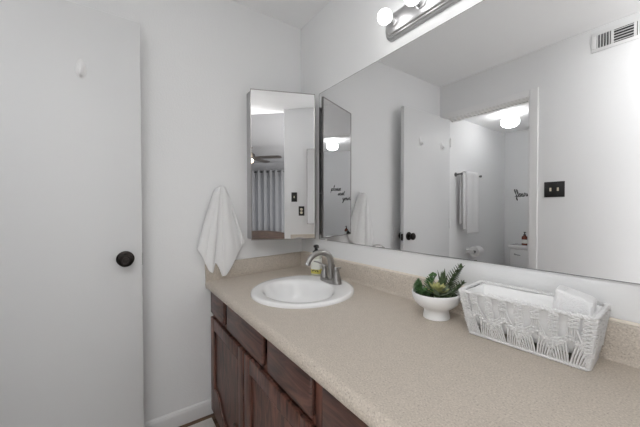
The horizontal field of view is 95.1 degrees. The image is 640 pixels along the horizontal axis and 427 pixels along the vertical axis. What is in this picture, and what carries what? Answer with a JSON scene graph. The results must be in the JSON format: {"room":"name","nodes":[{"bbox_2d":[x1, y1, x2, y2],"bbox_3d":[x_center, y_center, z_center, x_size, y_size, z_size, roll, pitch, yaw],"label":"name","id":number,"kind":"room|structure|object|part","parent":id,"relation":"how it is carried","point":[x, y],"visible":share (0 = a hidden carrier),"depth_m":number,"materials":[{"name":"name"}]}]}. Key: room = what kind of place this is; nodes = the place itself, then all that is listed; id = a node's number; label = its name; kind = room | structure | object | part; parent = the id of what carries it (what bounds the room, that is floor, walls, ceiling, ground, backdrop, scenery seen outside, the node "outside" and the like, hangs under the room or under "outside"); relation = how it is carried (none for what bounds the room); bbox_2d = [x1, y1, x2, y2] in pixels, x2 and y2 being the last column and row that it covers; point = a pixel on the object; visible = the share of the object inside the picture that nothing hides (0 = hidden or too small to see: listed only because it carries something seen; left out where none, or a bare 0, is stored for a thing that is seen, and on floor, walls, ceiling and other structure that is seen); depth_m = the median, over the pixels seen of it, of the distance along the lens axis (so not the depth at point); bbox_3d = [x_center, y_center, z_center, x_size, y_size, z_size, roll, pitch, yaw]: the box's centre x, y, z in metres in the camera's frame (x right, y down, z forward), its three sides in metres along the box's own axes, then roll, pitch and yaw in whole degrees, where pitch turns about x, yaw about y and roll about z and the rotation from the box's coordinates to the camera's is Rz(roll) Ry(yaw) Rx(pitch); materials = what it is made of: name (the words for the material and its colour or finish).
{"room":"bathroom","nodes":[
{"label":"bathroom","id":0,"kind":"room"},
{"bbox_2d":[66,0,301,421],"bbox_3d":[-0.849,-0.055,1.622,1.671,2.440,0.120,-1,1,-35],"label":"wall","id":1,"kind":"structure","parent":0,"point":[200,60],"depth_m":1.63,"materials":[{"name":"white paint"}]},
{"bbox_2d":[144,399,212,426],"bbox_3d":[-1.053,1.127,1.411,1.071,0.083,0.014,-1,1,-35],"label":"baseboard","id":2,"kind":"structure","parent":1,"relation":"attached to","point":[191,413],"depth_m":1.61,"materials":[{"name":"white paint"}]},
{"bbox_2d":[247,88,314,239],"bbox_3d":[-0.243,-0.294,1.831,0.372,0.909,0.227,-1,1,-35],"label":"medicine cabinet","id":3,"kind":"object","parent":1,"relation":"attached to","point":[280,124],"visible":1,"depth_m":1.80,"materials":[{"name":"silver mirror"}]},
{"bbox_3d":[-0.587,-0.151,1.712,0.018,0.034,0.030,-1,1,-35],"label":"towel hook","id":4,"kind":"object","parent":1,"relation":"attached to","visible":0},
{"bbox_2d":[197,186,244,275],"bbox_3d":[-0.565,0.105,1.704,0.276,0.523,0.068,-1,1,-35],"label":"hand towel","id":5,"kind":"object","parent":4,"relation":"hanging from","point":[221,239],"visible":1,"depth_m":1.69,"materials":[{"name":"white fabric"}]},
{"bbox_2d":[179,413,219,426],"bbox_3d":[-0.588,1.229,0.547,4.940,0.100,2.205,-1,1,-35],"label":"floor","id":6,"kind":"structure","parent":0,"point":[212,416],"depth_m":1.64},
{"bbox_2d":[188,418,215,426],"bbox_3d":[-0.486,1.171,0.596,1.005,0.014,1.880,-1,1,-35],"label":"bath rug","id":7,"kind":"object","parent":6,"relation":"on","point":[209,422],"visible":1,"depth_m":1.60,"materials":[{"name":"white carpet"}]},
{"bbox_2d":[211,292,322,426],"bbox_3d":[-0.076,0.798,1.422,0.606,0.735,1.101,-1,1,-35],"label":"vanity cabinet","id":8,"kind":"object","parent":6,"relation":"on","point":[254,384],"visible":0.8,"depth_m":1.18,"materials":[{"name":"brown wood"}]},
{"bbox_3d":[-0.552,0.506,1.587,0.018,0.125,0.248,-1,1,-35],"label":"false drawer","id":9,"kind":"part","parent":8,"relation":"part of","materials":[{"name":"brown wood"}]},
{"bbox_3d":[-0.475,0.867,1.478,0.013,0.435,0.406,-1,1,-35],"label":"panel moulding","id":10,"kind":"part","parent":8,"relation":"part of","materials":[{"name":"brown wood"}]},
{"bbox_3d":[-0.469,0.881,1.482,0.006,0.460,0.402,-1,1,-35],"label":"door panel","id":11,"kind":"part","parent":8,"relation":"part of","materials":[{"name":"brown wood"}]},
{"bbox_3d":[-0.473,0.862,1.479,0.018,0.538,0.518,-1,1,-35],"label":"cabinet door","id":12,"kind":"part","parent":8,"relation":"part of","materials":[{"name":"brown wood"}]},
{"bbox_3d":[-0.331,0.510,1.270,0.018,0.125,0.424,-1,1,-35],"label":"false drawer","id":13,"kind":"part","parent":8,"relation":"part of","materials":[{"name":"brown wood"}]},
{"bbox_3d":[-0.169,0.872,1.040,0.013,0.435,0.414,-1,1,-35],"label":"panel moulding","id":14,"kind":"part","parent":8,"relation":"part of","materials":[{"name":"brown wood"}]},
{"bbox_3d":[-0.163,0.886,1.044,0.006,0.460,0.410,-1,1,-35],"label":"door panel","id":15,"kind":"part","parent":8,"relation":"part of","materials":[{"name":"brown wood"}]},
{"bbox_3d":[-0.167,0.867,1.041,0.018,0.538,0.526,-1,1,-35],"label":"cabinet door","id":16,"kind":"part","parent":8,"relation":"part of","materials":[{"name":"brown wood"}]},
{"bbox_3d":[-0.101,0.513,0.942,0.018,0.125,0.290,-1,1,-35],"label":"false drawer","id":17,"kind":"part","parent":8,"relation":"part of","materials":[{"name":"brown wood"}]},
{"bbox_2d":[205,251,639,426],"bbox_3d":[0.167,0.354,1.064,0.652,0.148,1.963,-3,2,-35],"label":"countertop","id":18,"kind":"structure","parent":8,"relation":"on","point":[375,350],"depth_m":0.75,"materials":[{"name":"stone"}]},
{"bbox_2d":[250,275,353,308],"bbox_3d":[-0.085,0.441,1.444,0.496,0.155,0.520,-3,2,-35],"label":"sink basin","id":19,"kind":"object","parent":18,"relation":"in","point":[301,291],"visible":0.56,"depth_m":1.51,"materials":[{"name":"white ceramic"}]},
{"bbox_2d":[311,245,321,275],"bbox_3d":[-0.023,0.277,1.735,0.061,0.183,0.052,0,2,23],"label":"soap dispenser","id":20,"kind":"object","parent":18,"relation":"on","point":[316,268],"visible":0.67,"depth_m":1.72,"materials":[{"name":"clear plastic"}]},
{"bbox_2d":[311,256,321,275],"bbox_3d":[-0.021,0.302,1.740,0.059,0.134,0.047,0,1,23],"label":"bottle","id":21,"kind":"object","parent":20,"relation":"attached to","point":[316,268],"depth_m":1.72,"materials":[{"name":"yellow"}]},
{"bbox_2d":[305,250,341,284],"bbox_3d":[0.025,0.272,1.522,0.181,0.174,0.180,0,1,7],"label":"faucet","id":22,"kind":"object","parent":18,"relation":"on","point":[332,275],"visible":1,"depth_m":1.50,"materials":[{"name":"silver metal"}]},
{"bbox_3d":[0.002,0.266,1.498,0.172,0.161,0.037,-3,2,-35],"label":"spout","id":23,"kind":"part","parent":22,"relation":"part of","materials":[{"name":"silver metal"}]},
{"bbox_3d":[0.025,0.308,1.578,0.048,0.068,0.048,-3,2,-35],"label":"handle","id":24,"kind":"part","parent":22,"relation":"part of","materials":[{"name":"silver metal"}]},
{"bbox_3d":[0.056,0.348,1.536,0.057,0.021,0.158,-3,2,-35],"label":"plate","id":25,"kind":"part","parent":22,"relation":"part of","materials":[{"name":"silver metal"}]},
{"bbox_3d":[0.084,0.309,1.492,0.048,0.068,0.048,-3,2,-35],"label":"handle","id":26,"kind":"part","parent":22,"relation":"part of","materials":[{"name":"silver metal"}]},
{"bbox_2d":[412,263,465,321],"bbox_3d":[0.424,0.278,1.062,0.167,0.198,0.176,-3,2,-35],"label":"succulent planter","id":27,"kind":"object","parent":18,"relation":"on","point":[436,299],"visible":1,"depth_m":1.03,"materials":[{"name":"white ceramic"}]},
{"bbox_3d":[0.423,0.330,1.067,0.167,0.095,0.167,-3,2,-35],"label":"pot","id":28,"kind":"part","parent":27,"relation":"part of","materials":[{"name":"white ceramic"}]},
{"bbox_2d":[458,280,611,371],"bbox_3d":[0.596,0.306,0.842,0.165,0.155,0.330,-3,2,-38],"label":"basket","id":29,"kind":"object","parent":18,"relation":"on","point":[522,313],"visible":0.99,"depth_m":0.79,"materials":[{"name":"white wicker"}]},
{"bbox_3d":[0.458,0.309,0.923,0.044,0.138,0.011,0,1,-5],"label":"corner cord","id":30,"kind":"part","parent":29,"relation":"part of","materials":[{"name":"white fabric"}]},
{"bbox_3d":[0.599,0.374,0.845,0.109,0.013,0.291,-3,2,-38],"label":"cord","id":31,"kind":"part","parent":29,"relation":"part of","materials":[{"name":"white fabric"}]},
{"bbox_2d":[553,285,596,348],"bbox_3d":[0.659,0.266,0.766,0.079,0.142,0.094,-1,1,-43],"label":"rolled towel","id":32,"kind":"object","parent":29,"relation":"in","point":[566,298],"visible":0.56,"depth_m":0.74,"materials":[{"name":"white fabric"}]},
{"bbox_3d":[0.641,0.312,0.688,0.033,0.139,0.028,-3,2,-38],"label":"corner cord","id":33,"kind":"part","parent":29,"relation":"part of","materials":[{"name":"white fabric"}]},
{"bbox_2d":[323,388,368,426],"bbox_3d":[0.485,0.807,0.620,0.605,0.735,0.852,-1,1,-35],"label":"base cabinet","id":34,"kind":"object","parent":6,"relation":"on","point":[335,414],"visible":0.1,"depth_m":0.72,"materials":[{"name":"brown wood"}]},
{"bbox_2d":[231,0,329,28],"bbox_3d":[-0.251,-1.315,0.754,1.901,0.100,2.205,-1,1,-35],"label":"ceiling","id":35,"kind":"structure","parent":0,"point":[296,13],"depth_m":1.83,"materials":[{"name":"white paint"}]},
{"bbox_2d":[301,0,639,322],"bbox_3d":[0.482,-0.054,1.280,0.120,2.440,2.205,-1,1,-35],"label":"wall","id":36,"kind":"structure","parent":0,"point":[345,37],"depth_m":1.46,"materials":[{"name":"white paint"}]},
{"bbox_2d":[378,0,459,41],"bbox_3d":[0.535,-0.860,0.985,0.117,0.124,0.924,-1,1,-35],"label":"vanity light bar","id":37,"kind":"object","parent":36,"relation":"attached to","point":[414,13],"visible":1,"depth_m":1.26,"materials":[{"name":"silver metal"}]},
{"bbox_3d":[0.288,-0.870,1.294,0.067,0.064,0.064,-1,1,-35],"label":"light bulb","id":38,"kind":"part","parent":37,"relation":"part of","materials":[{"name":"white glass"}]},
{"bbox_2d":[388,15,396,26],"bbox_3d":[0.321,-0.870,1.317,0.029,0.048,0.048,-1,1,-35],"label":"socket","id":39,"kind":"object","parent":37,"relation":"attached to","point":[393,21],"depth_m":1.31,"materials":[{"name":"grey metal"}]},
{"bbox_3d":[0.372,-0.868,1.174,0.067,0.064,0.064,-1,1,-35],"label":"light bulb","id":40,"kind":"part","parent":37,"relation":"part of","materials":[{"name":"white glass"}]},
{"bbox_2d":[415,0,425,8],"bbox_3d":[0.405,-0.869,1.197,0.029,0.048,0.048,-1,1,-35],"label":"socket","id":41,"kind":"object","parent":37,"relation":"attached to","point":[421,4],"depth_m":1.19,"materials":[{"name":"grey metal"}]},
{"bbox_2d":[300,252,639,368],"bbox_3d":[0.420,0.324,1.241,0.031,0.097,1.922,-3,2,-35],"label":"backsplash","id":42,"kind":"structure","parent":36,"relation":"attached to","point":[621,345],"depth_m":1.27,"materials":[{"name":"stone"}]},
{"bbox_2d":[319,0,639,283],"bbox_3d":[0.472,-0.286,1.178,0.010,0.928,1.666,-1,1,-35],"label":"wall mirror","id":43,"kind":"object","parent":36,"relation":"attached to","point":[507,132],"visible":1,"depth_m":0.98,"materials":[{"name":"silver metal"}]},
{"bbox_3d":[-0.982,-0.037,0.258,0.110,2.440,2.205,-1,1,-35],"label":"wall","id":44,"kind":"structure","parent":0,"visible":0},
{"bbox_2d":[0,0,143,426],"bbox_3d":[-1.154,0.128,1.219,0.706,2.063,0.155,-1,1,-35],"label":"door","id":45,"kind":"structure","parent":44,"relation":"in","point":[71,296],"depth_m":1.25,"materials":[{"name":"white paint"}]},
{"bbox_2d":[75,59,86,77],"bbox_3d":[-1.028,-0.630,1.255,0.039,0.084,0.038,-1,1,-35],"label":"hook","id":46,"kind":"object","parent":45,"relation":"attached to","point":[80,68],"visible":1,"depth_m":1.26,"materials":[{"name":"white"}]},
{"bbox_3d":[-0.893,0.212,1.344,0.073,0.073,0.060,-1,1,-35],"label":"knob","id":47,"kind":"part","parent":45,"relation":"part of","materials":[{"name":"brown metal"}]}
]}

